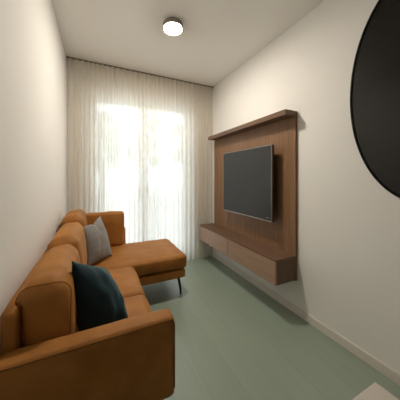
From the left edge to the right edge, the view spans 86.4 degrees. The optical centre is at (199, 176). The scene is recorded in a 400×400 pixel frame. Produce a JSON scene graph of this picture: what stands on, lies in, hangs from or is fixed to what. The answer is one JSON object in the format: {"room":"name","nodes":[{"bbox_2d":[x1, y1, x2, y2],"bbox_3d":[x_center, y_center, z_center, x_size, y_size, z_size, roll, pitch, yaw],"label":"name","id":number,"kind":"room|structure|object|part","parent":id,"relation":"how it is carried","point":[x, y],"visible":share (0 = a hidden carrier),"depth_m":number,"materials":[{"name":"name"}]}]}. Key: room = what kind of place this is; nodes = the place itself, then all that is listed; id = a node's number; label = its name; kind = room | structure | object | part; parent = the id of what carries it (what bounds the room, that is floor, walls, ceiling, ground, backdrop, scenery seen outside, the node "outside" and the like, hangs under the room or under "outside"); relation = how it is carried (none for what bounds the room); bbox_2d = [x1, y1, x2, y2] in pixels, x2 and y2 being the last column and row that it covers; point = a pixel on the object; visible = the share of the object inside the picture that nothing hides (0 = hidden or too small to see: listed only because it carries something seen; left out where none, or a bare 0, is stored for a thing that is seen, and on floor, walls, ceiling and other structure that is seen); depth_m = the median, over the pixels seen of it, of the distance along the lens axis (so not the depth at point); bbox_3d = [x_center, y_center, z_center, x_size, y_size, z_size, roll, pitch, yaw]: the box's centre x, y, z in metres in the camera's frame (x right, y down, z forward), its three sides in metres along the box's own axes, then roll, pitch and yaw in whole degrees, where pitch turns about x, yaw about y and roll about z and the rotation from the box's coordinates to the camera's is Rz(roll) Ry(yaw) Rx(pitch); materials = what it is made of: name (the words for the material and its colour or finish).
{"room":"living room","nodes":[
{"label":"living room","id":0,"kind":"room"},
{"bbox_2d":[0,0,66,319],"bbox_3d":[-0.320,-0.080,-0.234,0.120,2.610,6.495,0,0,-26],"label":"wall","id":1,"kind":"structure","parent":0,"point":[33,60],"depth_m":1.16,"materials":[{"name":"white paint"}]},
{"bbox_2d":[51,0,324,86],"bbox_3d":[0.606,-1.445,0.210,2.175,0.120,6.495,0,0,-26],"label":"ceiling","id":2,"kind":"structure","parent":0,"point":[218,37],"depth_m":2.04,"materials":[{"name":"white paint"}]},
{"bbox_2d":[66,56,213,260],"bbox_3d":[-0.663,-0.086,2.862,1.927,2.597,0.045,0,0,-26],"label":"sheer curtain","id":3,"kind":"object","parent":2,"relation":"hanging from","point":[139,146],"visible":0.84,"depth_m":2.81,"materials":[{"name":"white fabric"}]},
{"bbox_2d":[163,17,182,35],"bbox_3d":[-0.244,-1.355,1.921,0.182,0.059,0.182,0,0,-26],"label":"ceiling light","id":4,"kind":"object","parent":2,"relation":"attached to","point":[173,26],"visible":1,"depth_m":1.88,"materials":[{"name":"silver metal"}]},
{"bbox_2d":[164,23,181,34],"bbox_3d":[-0.244,-1.332,1.921,0.157,0.012,0.157,0,0,-26],"label":"diffuser","id":5,"kind":"object","parent":4,"relation":"attached to","point":[169,28],"depth_m":1.90,"materials":[{"name":"white plastic"}]},
{"bbox_2d":[142,256,399,399],"bbox_3d":[0.606,1.285,0.210,2.175,0.120,6.495,0,0,-26],"label":"floor","id":6,"kind":"structure","parent":0,"point":[234,341],"depth_m":1.51,"materials":[{"name":"green wood"}]},
{"bbox_2d":[0,209,186,399],"bbox_3d":[-0.569,0.776,1.773,1.155,0.897,1.897,0,0,-26],"label":"sofa","id":7,"kind":"object","parent":6,"relation":"on","point":[44,355],"visible":0.88,"depth_m":0.87,"materials":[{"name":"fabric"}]},
{"bbox_3d":[-1.069,0.734,1.553,0.059,0.504,1.756,0,0,-26],"label":"frame","id":8,"kind":"part","parent":7,"relation":"part of","materials":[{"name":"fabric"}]},
{"bbox_2d":[17,244,79,346],"bbox_3d":[-0.735,0.607,1.097,0.218,0.407,0.601,0,0,-26],"label":"cushion","id":9,"kind":"object","parent":7,"relation":"on","point":[46,299],"depth_m":0.86,"materials":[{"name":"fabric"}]},
{"bbox_2d":[47,222,86,264],"bbox_3d":[-0.984,0.592,1.613,0.222,0.436,0.576,0,0,-26],"label":"cushion","id":10,"kind":"object","parent":7,"relation":"on","point":[72,233],"depth_m":1.47,"materials":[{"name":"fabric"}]},
{"bbox_2d":[60,209,87,227],"bbox_3d":[-1.205,0.568,2.071,0.226,0.481,0.476,0,0,-26],"label":"cushion","id":11,"kind":"object","parent":7,"relation":"on","point":[78,215],"depth_m":1.92,"materials":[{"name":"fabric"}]},
{"bbox_3d":[-0.415,0.799,0.853,0.638,0.360,0.105,0,0,-26],"label":"armrest","id":12,"kind":"part","parent":7,"relation":"part of","materials":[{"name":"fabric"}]},
{"bbox_2d":[83,216,112,264],"bbox_3d":[-0.958,0.588,2.009,0.175,0.375,0.372,0,0,5],"label":"throw pillow","id":13,"kind":"object","parent":7,"relation":"on","point":[98,247],"visible":0.83,"depth_m":1.93,"materials":[{"name":"grey fabric"}]},
{"bbox_2d":[72,261,127,331],"bbox_3d":[-0.518,0.582,1.079,0.222,0.377,0.227,0,0,33],"label":"throw pillow","id":14,"kind":"object","parent":7,"relation":"on","point":[99,300],"visible":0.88,"depth_m":1.01,"materials":[{"name":"teal fabric"}]},
{"bbox_2d":[86,211,123,246],"bbox_3d":[-1.083,0.589,2.414,0.424,0.397,0.153,0,0,-26],"label":"cushion","id":15,"kind":"object","parent":7,"relation":"on","point":[113,221],"depth_m":2.39,"materials":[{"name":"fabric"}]},
{"bbox_2d":[78,295,151,331],"bbox_3d":[-0.528,0.864,1.137,0.578,0.174,0.506,0,0,-26],"label":"seat cushion","id":16,"kind":"object","parent":7,"relation":"on","point":[135,305],"depth_m":1.32,"materials":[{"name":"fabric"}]},
{"bbox_2d":[108,267,144,297],"bbox_3d":[-0.743,0.865,1.593,0.577,0.173,0.511,0,0,-26],"label":"seat cushion","id":17,"kind":"object","parent":7,"relation":"on","point":[127,280],"depth_m":1.63,"materials":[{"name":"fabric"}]},
{"bbox_2d":[90,239,186,276],"bbox_3d":[-0.766,0.861,2.247,1.102,0.168,0.694,0,0,-26],"label":"cushion","id":18,"kind":"object","parent":7,"relation":"on","point":[152,258],"depth_m":2.11,"materials":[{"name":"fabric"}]},
{"bbox_3d":[-0.226,1.119,2.239,0.062,0.213,0.057,0,0,-26],"label":"leg","id":19,"kind":"part","parent":7,"relation":"part of","materials":[{"name":"black metal"}]},
{"bbox_2d":[352,382,398,399],"bbox_3d":[0.568,1.025,0.466,0.588,0.400,0.590,0,0,-26],"label":"coffee table","id":20,"kind":"object","parent":6,"relation":"on","point":[375,391],"visible":1,"depth_m":0.81,"materials":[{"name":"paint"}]},
{"bbox_2d":[212,0,399,372],"bbox_3d":[1.533,-0.080,0.654,0.120,2.610,6.495,0,0,-26],"label":"wall","id":21,"kind":"structure","parent":0,"point":[348,224],"depth_m":1.64,"materials":[{"name":"white paint"}]},
{"bbox_2d":[208,109,296,280],"bbox_3d":[0.487,0.169,2.526,0.147,1.512,1.460,0,0,-26],"label":"wall panel","id":22,"kind":"object","parent":21,"relation":"attached to","point":[278,129],"visible":0.51,"depth_m":2.11,"materials":[{"name":"brown wood"}]},
{"bbox_2d":[199,223,294,285],"bbox_3d":[0.417,0.807,2.507,0.234,0.216,1.487,0,0,-26],"label":"media cabinet","id":23,"kind":"object","parent":22,"relation":"attached to","point":[276,266],"visible":1,"depth_m":2.11,"materials":[{"name":"brown wood"}]},
{"bbox_3d":[0.161,0.816,2.791,0.018,0.196,0.748,0,0,-26],"label":"door","id":24,"kind":"part","parent":23,"relation":"part of","materials":[{"name":"brown wood"}]},
{"bbox_3d":[0.483,0.816,2.119,0.018,0.196,0.728,0,0,-26],"label":"door","id":25,"kind":"part","parent":23,"relation":"part of","materials":[{"name":"brown wood"}]},
{"bbox_2d":[223,144,273,221],"bbox_3d":[0.534,0.060,2.414,0.106,0.735,0.863,0,0,-26],"label":"television","id":26,"kind":"object","parent":22,"relation":"attached to","point":[248,174],"visible":1,"depth_m":2.28,"materials":[{"name":"dark screen glass"},{"name":"black plastic"}]},
{"bbox_3d":[0.504,0.060,2.400,0.030,0.731,0.859,0,0,-26],"label":"casing","id":27,"kind":"part","parent":26,"relation":"part of","materials":[{"name":"black plastic"}]},
{"bbox_2d":[208,109,296,140],"bbox_3d":[0.494,-0.564,2.511,0.147,0.047,1.427,0,0,-26],"label":"shelf","id":28,"kind":"object","parent":22,"relation":"attached to","point":[284,115],"depth_m":2.23,"materials":[{"name":"brown wood"}]},
{"bbox_2d":[212,252,399,385],"bbox_3d":[1.489,1.191,0.591,0.014,0.068,6.180,0,0,-26],"label":"baseboard","id":29,"kind":"structure","parent":21,"relation":"attached to","point":[384,369],"depth_m":1.64,"materials":[{"name":"beige paint"}]},
{"bbox_2d":[350,0,399,197],"bbox_3d":[1.215,-0.537,1.155,0.018,1.375,0.753,0,0,-26],"label":"wall mirror","id":30,"kind":"object","parent":21,"relation":"attached to","point":[375,78],"visible":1,"depth_m":1.33,"materials":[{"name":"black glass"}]}
]}

